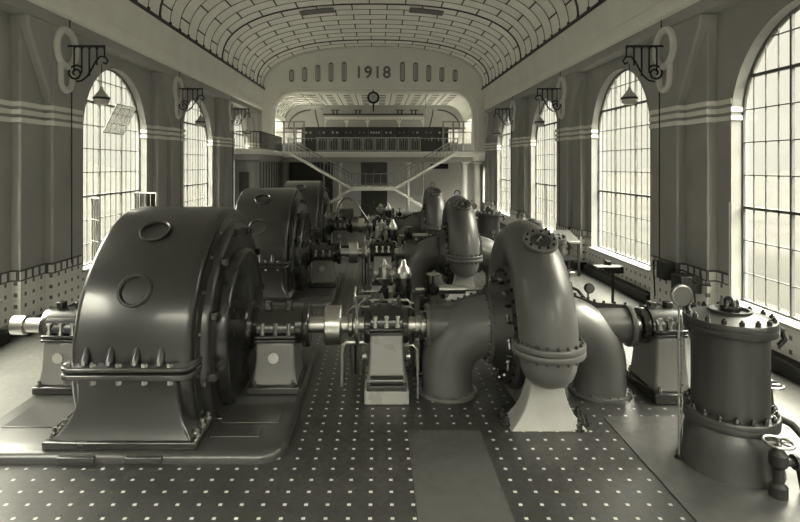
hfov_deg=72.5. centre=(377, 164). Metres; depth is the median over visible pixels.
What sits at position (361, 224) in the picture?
shaft
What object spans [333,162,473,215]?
wall
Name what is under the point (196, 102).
window
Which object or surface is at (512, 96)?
trim
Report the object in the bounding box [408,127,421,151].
panel
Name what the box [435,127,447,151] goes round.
panel
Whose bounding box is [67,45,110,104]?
pendant lamp
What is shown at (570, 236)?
table
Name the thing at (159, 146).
pilaster
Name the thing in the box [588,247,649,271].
trim
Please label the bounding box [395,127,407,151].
panel
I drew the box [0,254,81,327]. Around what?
trim
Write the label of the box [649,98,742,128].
trim
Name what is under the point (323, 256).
pedestal
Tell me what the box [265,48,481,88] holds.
trim
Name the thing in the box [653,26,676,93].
ornament
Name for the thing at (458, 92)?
trim
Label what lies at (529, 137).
trim
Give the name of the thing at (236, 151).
trim
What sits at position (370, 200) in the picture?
door
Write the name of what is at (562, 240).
valve
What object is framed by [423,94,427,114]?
pendant lamp
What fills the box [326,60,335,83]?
air vent
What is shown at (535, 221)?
pump
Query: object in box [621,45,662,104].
wall lamp
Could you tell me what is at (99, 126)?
window
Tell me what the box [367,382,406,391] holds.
pedestal base
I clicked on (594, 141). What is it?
trim
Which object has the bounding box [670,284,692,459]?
gauge
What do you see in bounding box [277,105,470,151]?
wall
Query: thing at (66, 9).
trim
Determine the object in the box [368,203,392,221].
governor
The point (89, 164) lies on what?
hillside
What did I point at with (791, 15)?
window
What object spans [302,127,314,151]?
panel
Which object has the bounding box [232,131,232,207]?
trim
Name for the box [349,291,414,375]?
pipes
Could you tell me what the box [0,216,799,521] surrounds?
floor
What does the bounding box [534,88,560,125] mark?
pendant lamp
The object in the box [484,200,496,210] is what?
trim
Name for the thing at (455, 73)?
air vent
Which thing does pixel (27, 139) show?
trim
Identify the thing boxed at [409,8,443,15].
ceiling vent
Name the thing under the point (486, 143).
trim
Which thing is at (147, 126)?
trim
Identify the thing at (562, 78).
ornament
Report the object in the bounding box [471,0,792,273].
wall
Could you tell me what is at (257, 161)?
wall
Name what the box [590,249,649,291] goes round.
trim
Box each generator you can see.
[42,206,264,449]
[235,188,311,301]
[283,181,331,242]
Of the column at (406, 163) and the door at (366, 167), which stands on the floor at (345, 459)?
the column at (406, 163)
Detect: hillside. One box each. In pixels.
[83,160,203,206]
[539,167,799,226]
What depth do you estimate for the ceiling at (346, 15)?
29.25 m
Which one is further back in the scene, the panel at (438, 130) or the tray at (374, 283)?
the panel at (438, 130)
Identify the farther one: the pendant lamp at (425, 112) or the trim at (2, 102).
the pendant lamp at (425, 112)
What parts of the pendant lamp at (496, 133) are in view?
lamp bracket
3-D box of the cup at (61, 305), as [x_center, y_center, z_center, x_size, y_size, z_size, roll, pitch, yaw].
[-5.579,2.485,9.625,0.120,0.150,0.150,0,0,0]
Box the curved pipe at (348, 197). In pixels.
[336,196,369,221]
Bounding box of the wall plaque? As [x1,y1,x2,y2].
[431,164,447,168]
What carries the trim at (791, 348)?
attached to the wall at (738, 25)
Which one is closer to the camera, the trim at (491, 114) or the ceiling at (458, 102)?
the trim at (491, 114)
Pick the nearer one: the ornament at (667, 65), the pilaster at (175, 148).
the ornament at (667, 65)
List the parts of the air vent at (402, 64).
panel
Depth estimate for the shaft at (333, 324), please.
9.50 m
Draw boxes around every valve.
[475,177,504,238]
[544,183,571,257]
[567,269,586,298]
[761,379,799,500]
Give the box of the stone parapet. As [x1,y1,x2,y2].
[331,212,338,218]
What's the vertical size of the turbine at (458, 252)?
3.496 m
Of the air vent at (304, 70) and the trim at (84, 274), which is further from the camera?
the air vent at (304, 70)
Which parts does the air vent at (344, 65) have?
panel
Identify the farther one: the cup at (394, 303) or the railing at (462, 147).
the railing at (462, 147)
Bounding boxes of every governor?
[354,259,415,371]
[364,219,398,282]
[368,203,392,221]
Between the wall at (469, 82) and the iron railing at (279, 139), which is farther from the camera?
the wall at (469, 82)
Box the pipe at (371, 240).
[361,236,398,283]
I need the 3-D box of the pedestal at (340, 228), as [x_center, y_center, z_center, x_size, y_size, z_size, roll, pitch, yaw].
[-1.755,3.135,25.610,0.907,1.450,1.035,0,0,0]
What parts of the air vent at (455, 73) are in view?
panel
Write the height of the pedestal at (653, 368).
1.590 m
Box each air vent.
[286,68,296,83]
[300,65,309,83]
[313,63,322,83]
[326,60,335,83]
[339,60,348,83]
[397,60,407,83]
[411,60,420,83]
[424,63,433,83]
[437,65,446,83]
[450,68,459,83]
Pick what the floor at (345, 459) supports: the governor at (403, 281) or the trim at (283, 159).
the governor at (403, 281)
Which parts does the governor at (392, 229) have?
linkage rod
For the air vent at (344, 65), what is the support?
in the wall at (469, 82)
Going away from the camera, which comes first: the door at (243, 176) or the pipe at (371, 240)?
the pipe at (371, 240)
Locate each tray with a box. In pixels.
[372,281,392,285]
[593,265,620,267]
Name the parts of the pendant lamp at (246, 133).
lamp bracket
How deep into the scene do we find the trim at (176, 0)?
30.94 m
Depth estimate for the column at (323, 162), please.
38.59 m
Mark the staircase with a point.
(395, 187)
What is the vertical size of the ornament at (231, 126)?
1.757 m
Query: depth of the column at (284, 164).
38.47 m
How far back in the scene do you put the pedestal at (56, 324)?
9.26 m
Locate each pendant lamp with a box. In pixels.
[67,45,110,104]
[179,88,205,125]
[231,108,250,136]
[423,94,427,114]
[493,108,512,136]
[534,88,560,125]
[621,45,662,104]
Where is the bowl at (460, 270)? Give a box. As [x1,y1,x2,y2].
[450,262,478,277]
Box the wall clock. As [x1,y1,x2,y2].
[367,90,378,111]
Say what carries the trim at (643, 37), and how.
attached to the wall at (738, 25)
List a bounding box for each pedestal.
[32,301,78,394]
[247,301,306,394]
[308,239,337,287]
[331,216,349,247]
[363,301,418,404]
[370,239,399,289]
[372,216,388,239]
[627,301,689,404]
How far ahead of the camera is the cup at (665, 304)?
9.56 m
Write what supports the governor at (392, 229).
on the floor at (345, 459)
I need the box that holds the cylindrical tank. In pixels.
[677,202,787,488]
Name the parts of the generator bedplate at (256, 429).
plate, plate, plate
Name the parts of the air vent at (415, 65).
panel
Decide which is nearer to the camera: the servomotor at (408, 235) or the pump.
the servomotor at (408, 235)
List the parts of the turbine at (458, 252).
spiral casing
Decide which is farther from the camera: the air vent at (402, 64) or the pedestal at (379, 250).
the air vent at (402, 64)
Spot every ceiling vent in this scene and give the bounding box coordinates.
[299,8,334,15]
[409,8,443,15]
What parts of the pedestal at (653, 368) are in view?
plate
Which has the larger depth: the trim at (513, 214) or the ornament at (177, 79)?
the trim at (513, 214)
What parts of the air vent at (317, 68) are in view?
panel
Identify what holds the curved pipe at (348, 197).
on the floor at (345, 459)
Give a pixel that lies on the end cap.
(537, 375)
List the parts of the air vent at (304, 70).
panel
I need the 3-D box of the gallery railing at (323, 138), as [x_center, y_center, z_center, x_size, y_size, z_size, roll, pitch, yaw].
[-0.655,-1.472,38.350,7.350,0.975,0.080,0,0,0]
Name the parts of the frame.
frame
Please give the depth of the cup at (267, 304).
9.55 m
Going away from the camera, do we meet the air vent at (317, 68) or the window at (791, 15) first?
the window at (791, 15)
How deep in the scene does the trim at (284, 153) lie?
38.13 m
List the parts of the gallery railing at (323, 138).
railing panel, railing panel, railing panel, railing panel, rail, railing panel, railing panel, railing panel, railing panel, railing panel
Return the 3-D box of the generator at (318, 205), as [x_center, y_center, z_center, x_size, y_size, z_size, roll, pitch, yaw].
[-3.360,2.830,25.610,2.380,4.180,4.580,0,0,0]
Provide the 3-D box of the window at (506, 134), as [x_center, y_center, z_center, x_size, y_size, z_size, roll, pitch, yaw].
[8.200,-0.062,34.050,0.090,6.264,4.428,0,0,0]
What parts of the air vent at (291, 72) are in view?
panel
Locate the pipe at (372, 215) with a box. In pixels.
[366,215,390,239]
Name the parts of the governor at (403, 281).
hand lever, linkage rod, plate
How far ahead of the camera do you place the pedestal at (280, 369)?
9.26 m
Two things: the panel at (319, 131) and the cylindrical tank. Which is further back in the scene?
the panel at (319, 131)
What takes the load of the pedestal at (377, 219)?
on the floor at (345, 459)
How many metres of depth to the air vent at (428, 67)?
38.32 m
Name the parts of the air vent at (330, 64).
panel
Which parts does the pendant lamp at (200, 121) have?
lamp bracket, glass globe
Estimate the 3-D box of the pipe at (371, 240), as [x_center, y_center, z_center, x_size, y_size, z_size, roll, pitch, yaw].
[0.070,3.200,18.351,1.250,1.601,0.211,0,0,0]
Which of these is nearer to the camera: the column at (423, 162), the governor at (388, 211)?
the governor at (388, 211)
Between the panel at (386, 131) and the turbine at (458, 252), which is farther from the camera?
the panel at (386, 131)
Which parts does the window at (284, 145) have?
panel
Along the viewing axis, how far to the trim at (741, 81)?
12.23 m
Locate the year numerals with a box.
[358,66,390,77]
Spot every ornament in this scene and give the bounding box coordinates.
[53,26,78,93]
[173,76,183,118]
[228,100,234,130]
[483,113,487,137]
[510,100,515,130]
[556,76,566,118]
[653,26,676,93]
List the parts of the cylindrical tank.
indicator rod, lid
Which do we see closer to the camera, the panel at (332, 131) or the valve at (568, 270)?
the valve at (568, 270)
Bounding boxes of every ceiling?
[138,0,597,85]
[275,93,471,120]
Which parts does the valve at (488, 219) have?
lid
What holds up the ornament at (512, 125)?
attached to the wall at (738, 25)
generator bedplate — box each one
[0,343,317,463]
[263,271,341,307]
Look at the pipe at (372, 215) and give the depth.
26.32 m
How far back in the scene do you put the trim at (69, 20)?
14.44 m
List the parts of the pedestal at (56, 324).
plate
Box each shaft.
[8,303,425,346]
[337,241,403,263]
[350,217,395,232]
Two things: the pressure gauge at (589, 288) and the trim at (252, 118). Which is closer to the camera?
the pressure gauge at (589, 288)
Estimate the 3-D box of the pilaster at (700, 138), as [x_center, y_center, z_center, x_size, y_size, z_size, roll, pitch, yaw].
[7.880,0.250,13.245,0.320,7.500,0.950,0,0,0]
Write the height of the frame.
3.440 m
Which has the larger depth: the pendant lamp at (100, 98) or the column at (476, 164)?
the column at (476, 164)
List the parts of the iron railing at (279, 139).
rail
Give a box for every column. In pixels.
[280,162,288,187]
[323,162,324,183]
[337,162,342,211]
[405,162,410,211]
[421,162,423,208]
[460,162,468,198]
[472,162,481,218]
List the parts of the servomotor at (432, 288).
rod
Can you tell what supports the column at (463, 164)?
on the floor at (345, 459)
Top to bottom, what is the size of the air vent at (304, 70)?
1.336 m
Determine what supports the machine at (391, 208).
on the floor at (345, 459)
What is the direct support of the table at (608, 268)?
on the floor at (345, 459)
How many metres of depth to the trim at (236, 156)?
31.25 m
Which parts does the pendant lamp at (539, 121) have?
glass globe, lamp bracket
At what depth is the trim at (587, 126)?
21.18 m
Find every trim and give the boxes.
[0,0,261,113]
[0,99,82,128]
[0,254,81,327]
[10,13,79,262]
[11,26,43,269]
[28,0,262,109]
[67,0,263,103]
[69,20,71,262]
[82,68,146,268]
[82,264,90,271]
[82,271,87,288]
[129,0,605,89]
[140,125,185,140]
[148,0,588,85]
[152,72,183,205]
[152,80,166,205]
[184,98,211,205]
[207,136,234,146]
[215,98,233,207]
[215,103,223,205]
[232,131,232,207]
[234,149,282,155]
[234,154,280,160]
[235,114,248,147]
[245,143,261,148]
[250,112,261,148]
[251,117,255,148]
[260,162,287,187]
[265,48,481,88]
[268,87,477,160]
[280,157,484,161]
[283,152,484,154]
[285,109,465,128]
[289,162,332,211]
[301,94,456,105]
[483,0,662,103]
[483,0,699,109]
[484,143,500,150]
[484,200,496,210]
[485,0,745,113]
[485,112,495,200]
[490,117,495,200]
[497,114,508,210]
[499,214,509,224]
[509,136,535,146]
[510,98,528,209]
[510,208,530,222]
[511,96,512,211]
[520,103,527,211]
[531,98,556,219]
[555,125,597,140]
[556,223,590,263]
[557,72,586,226]
[572,80,585,229]
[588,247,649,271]
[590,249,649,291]
[591,68,650,253]
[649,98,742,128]
[650,254,730,310]
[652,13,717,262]
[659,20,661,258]
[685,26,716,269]
[731,0,799,299]
[738,300,799,331]
[771,325,799,361]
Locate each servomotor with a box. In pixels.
[393,208,412,220]
[399,226,431,260]
[415,272,481,376]
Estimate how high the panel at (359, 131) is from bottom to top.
2.010 m
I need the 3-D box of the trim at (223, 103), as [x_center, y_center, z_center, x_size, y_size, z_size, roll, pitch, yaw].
[-8.440,0.225,29.864,0.520,7.550,2.272,0,0,0]
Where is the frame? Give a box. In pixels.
[323,110,423,126]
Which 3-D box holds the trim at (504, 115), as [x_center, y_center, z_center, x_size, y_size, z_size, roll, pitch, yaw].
[8.113,-0.065,34.050,0.375,6.230,4.400,0,0,0]
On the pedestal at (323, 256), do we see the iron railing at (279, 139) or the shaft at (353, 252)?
the shaft at (353, 252)
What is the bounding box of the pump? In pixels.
[527,218,543,229]
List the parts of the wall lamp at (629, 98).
lamp shade, glass globe, lamp bracket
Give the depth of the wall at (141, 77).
15.75 m
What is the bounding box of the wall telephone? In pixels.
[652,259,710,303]
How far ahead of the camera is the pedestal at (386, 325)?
9.22 m
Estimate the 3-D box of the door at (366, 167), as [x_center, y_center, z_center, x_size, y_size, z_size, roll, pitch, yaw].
[-0.305,0.600,42.640,2.050,1.900,0.180,0,0,0]
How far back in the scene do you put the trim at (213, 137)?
29.02 m
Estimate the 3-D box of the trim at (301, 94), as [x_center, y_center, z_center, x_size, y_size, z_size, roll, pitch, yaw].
[0.110,-5.080,42.725,11.320,0.040,7.550,0,0,0]
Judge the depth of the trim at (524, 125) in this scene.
28.78 m
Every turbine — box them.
[395,182,444,246]
[403,190,494,299]
[419,210,642,432]
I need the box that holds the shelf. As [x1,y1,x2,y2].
[563,255,577,260]
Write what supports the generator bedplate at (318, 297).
on the floor at (345, 459)
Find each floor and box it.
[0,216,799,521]
[281,155,484,156]
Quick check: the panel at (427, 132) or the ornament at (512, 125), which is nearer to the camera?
the ornament at (512, 125)
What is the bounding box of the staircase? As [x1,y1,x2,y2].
[288,138,457,207]
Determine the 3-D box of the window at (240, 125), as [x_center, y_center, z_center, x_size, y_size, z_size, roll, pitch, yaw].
[-8.860,-0.062,34.050,0.090,6.264,4.428,0,0,0]
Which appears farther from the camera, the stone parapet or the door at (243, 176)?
the stone parapet
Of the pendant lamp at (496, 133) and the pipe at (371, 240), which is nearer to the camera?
the pipe at (371, 240)
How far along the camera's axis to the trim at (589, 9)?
27.91 m
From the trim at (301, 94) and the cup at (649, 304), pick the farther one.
the trim at (301, 94)
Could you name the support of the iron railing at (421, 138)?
on the floor at (283, 155)
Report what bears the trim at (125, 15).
attached to the wall at (141, 77)
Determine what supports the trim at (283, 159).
attached to the wall at (469, 82)
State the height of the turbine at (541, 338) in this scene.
3.496 m
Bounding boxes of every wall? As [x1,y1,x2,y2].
[0,9,276,335]
[234,160,256,207]
[256,160,288,187]
[261,47,484,160]
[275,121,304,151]
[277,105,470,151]
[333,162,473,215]
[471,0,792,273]
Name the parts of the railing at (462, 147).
panel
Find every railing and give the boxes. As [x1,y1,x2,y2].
[235,131,281,150]
[276,138,316,151]
[316,137,420,150]
[421,138,453,151]
[442,121,471,151]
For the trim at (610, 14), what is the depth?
20.60 m
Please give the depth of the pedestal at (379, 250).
17.22 m
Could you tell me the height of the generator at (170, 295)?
4.180 m
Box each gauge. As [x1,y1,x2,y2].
[584,283,594,296]
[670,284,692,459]
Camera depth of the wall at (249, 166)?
31.60 m
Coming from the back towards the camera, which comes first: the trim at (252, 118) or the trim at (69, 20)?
the trim at (252, 118)
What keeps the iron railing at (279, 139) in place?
on the trim at (236, 151)
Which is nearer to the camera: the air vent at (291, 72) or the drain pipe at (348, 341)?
the drain pipe at (348, 341)
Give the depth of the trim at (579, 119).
20.88 m
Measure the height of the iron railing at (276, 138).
0.980 m
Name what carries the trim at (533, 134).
attached to the wall at (738, 25)
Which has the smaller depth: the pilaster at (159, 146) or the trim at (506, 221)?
the pilaster at (159, 146)
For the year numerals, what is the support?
attached to the wall at (469, 82)
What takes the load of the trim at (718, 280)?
attached to the wall at (738, 25)
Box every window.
[83,69,156,265]
[184,99,207,205]
[234,115,244,148]
[276,95,323,117]
[501,115,509,213]
[535,100,556,229]
[598,69,649,265]
[741,5,799,321]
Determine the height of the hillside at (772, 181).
10.851 m
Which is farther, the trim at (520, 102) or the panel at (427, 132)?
the panel at (427, 132)
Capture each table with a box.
[550,230,579,275]
[593,260,623,302]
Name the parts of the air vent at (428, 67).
panel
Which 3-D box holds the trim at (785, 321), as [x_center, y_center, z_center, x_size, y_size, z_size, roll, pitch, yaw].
[8.050,3.067,10.025,0.500,0.065,4.550,0,0,0]
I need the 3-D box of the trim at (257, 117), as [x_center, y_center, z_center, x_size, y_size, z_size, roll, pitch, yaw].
[-8.440,0.225,37.549,0.520,7.550,1.642,0,0,0]
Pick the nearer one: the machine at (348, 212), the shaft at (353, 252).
the shaft at (353, 252)
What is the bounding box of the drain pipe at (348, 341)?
[340,339,365,386]
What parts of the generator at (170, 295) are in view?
foot plate, barrel casing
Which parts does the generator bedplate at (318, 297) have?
plate, plate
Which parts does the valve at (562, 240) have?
indicator rod, lid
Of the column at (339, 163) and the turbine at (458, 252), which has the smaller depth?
the turbine at (458, 252)
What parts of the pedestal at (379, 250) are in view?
plate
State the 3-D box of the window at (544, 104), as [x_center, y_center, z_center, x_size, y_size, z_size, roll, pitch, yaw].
[8.200,-0.062,26.049,0.090,6.264,4.428,0,0,0]
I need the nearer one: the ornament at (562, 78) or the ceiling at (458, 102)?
the ornament at (562, 78)
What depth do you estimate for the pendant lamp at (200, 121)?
22.33 m
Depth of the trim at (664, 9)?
17.81 m
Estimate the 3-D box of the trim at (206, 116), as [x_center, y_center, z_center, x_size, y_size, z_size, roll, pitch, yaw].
[-8.773,-0.065,26.050,0.375,6.230,4.400,0,0,0]
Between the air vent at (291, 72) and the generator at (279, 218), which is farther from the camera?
the air vent at (291, 72)
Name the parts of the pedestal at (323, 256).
plate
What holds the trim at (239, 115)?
attached to the wall at (141, 77)
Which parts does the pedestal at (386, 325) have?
plate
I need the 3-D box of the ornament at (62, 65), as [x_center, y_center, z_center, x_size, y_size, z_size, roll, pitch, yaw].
[-8.160,-2.744,14.251,0.200,1.757,1.059,0,0,0]
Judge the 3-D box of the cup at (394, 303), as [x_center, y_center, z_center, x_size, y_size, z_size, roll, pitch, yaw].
[0.300,2.485,9.625,0.120,0.150,0.150,0,0,0]
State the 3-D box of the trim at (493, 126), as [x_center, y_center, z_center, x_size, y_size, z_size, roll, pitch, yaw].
[7.880,0.250,37.245,0.320,7.500,0.950,0,0,0]
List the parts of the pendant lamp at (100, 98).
lamp bracket, lamp shade, glass globe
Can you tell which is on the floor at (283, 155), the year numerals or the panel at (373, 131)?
the panel at (373, 131)
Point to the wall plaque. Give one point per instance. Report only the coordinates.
(441, 166)
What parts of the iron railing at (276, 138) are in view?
rail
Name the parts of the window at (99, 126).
window sash, window sash, window sash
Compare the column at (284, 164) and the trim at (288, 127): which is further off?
the trim at (288, 127)
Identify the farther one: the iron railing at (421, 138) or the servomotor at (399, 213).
the iron railing at (421, 138)
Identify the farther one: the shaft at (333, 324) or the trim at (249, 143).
the trim at (249, 143)
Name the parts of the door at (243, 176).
panel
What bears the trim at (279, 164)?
attached to the wall at (257, 161)
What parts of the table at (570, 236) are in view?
leg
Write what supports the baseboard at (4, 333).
attached to the wall at (141, 77)
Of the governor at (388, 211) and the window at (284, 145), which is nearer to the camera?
the governor at (388, 211)
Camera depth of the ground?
39.70 m
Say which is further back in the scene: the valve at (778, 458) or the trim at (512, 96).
the trim at (512, 96)
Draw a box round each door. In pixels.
[239,172,248,195]
[361,162,386,184]
[361,191,386,215]
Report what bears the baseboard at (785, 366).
attached to the wall at (738, 25)
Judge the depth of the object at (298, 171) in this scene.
42.54 m
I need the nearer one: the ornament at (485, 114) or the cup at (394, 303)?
the cup at (394, 303)
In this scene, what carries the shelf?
attached to the table at (570, 236)
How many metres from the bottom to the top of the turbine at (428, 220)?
3.496 m
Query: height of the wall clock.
1.500 m
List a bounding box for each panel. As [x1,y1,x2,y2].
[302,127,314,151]
[315,127,327,151]
[328,127,341,151]
[342,127,354,151]
[355,127,367,151]
[369,127,381,151]
[382,127,394,151]
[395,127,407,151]
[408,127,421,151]
[422,127,434,151]
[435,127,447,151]
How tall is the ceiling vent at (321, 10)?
0.209 m
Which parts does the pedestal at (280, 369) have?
plate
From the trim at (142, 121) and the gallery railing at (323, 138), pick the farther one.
the gallery railing at (323, 138)
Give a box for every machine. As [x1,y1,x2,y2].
[335,208,357,231]
[376,208,398,218]
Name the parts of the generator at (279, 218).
foot plate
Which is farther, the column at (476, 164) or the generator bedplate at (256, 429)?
the column at (476, 164)
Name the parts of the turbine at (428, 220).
spiral casing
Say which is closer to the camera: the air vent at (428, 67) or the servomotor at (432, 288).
the servomotor at (432, 288)
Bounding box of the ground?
[83,186,799,317]
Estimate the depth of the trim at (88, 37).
16.90 m
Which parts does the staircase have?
handrail, landing railing, handrail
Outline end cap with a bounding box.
[520,359,577,388]
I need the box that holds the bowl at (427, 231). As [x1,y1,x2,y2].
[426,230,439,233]
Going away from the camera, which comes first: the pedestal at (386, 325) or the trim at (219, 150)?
the pedestal at (386, 325)
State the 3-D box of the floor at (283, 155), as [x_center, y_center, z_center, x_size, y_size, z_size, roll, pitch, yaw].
[-0.330,-0.735,42.350,16.600,0.370,8.300,0,0,0]
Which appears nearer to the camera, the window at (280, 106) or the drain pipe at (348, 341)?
the drain pipe at (348, 341)
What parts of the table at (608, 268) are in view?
post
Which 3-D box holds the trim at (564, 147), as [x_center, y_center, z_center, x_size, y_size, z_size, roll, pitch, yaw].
[7.780,0.225,21.864,0.520,7.550,2.272,0,0,0]
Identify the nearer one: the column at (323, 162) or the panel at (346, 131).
the column at (323, 162)
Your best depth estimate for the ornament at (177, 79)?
22.00 m
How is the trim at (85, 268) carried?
attached to the wall at (141, 77)
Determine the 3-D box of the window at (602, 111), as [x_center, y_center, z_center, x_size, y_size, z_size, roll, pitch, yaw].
[8.200,-0.062,18.049,0.090,6.264,4.428,0,0,0]
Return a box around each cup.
[56,301,67,309]
[264,301,271,309]
[285,301,292,309]
[374,301,380,305]
[392,301,398,305]
[646,301,656,307]
[662,301,672,307]
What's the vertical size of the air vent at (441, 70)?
1.336 m
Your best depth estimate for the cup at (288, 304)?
9.55 m
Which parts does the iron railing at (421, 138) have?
rail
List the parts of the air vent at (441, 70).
panel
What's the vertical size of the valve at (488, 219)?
3.500 m
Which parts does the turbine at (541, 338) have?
spiral casing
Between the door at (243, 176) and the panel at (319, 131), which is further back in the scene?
the panel at (319, 131)
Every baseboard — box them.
[0,301,77,345]
[499,222,799,384]

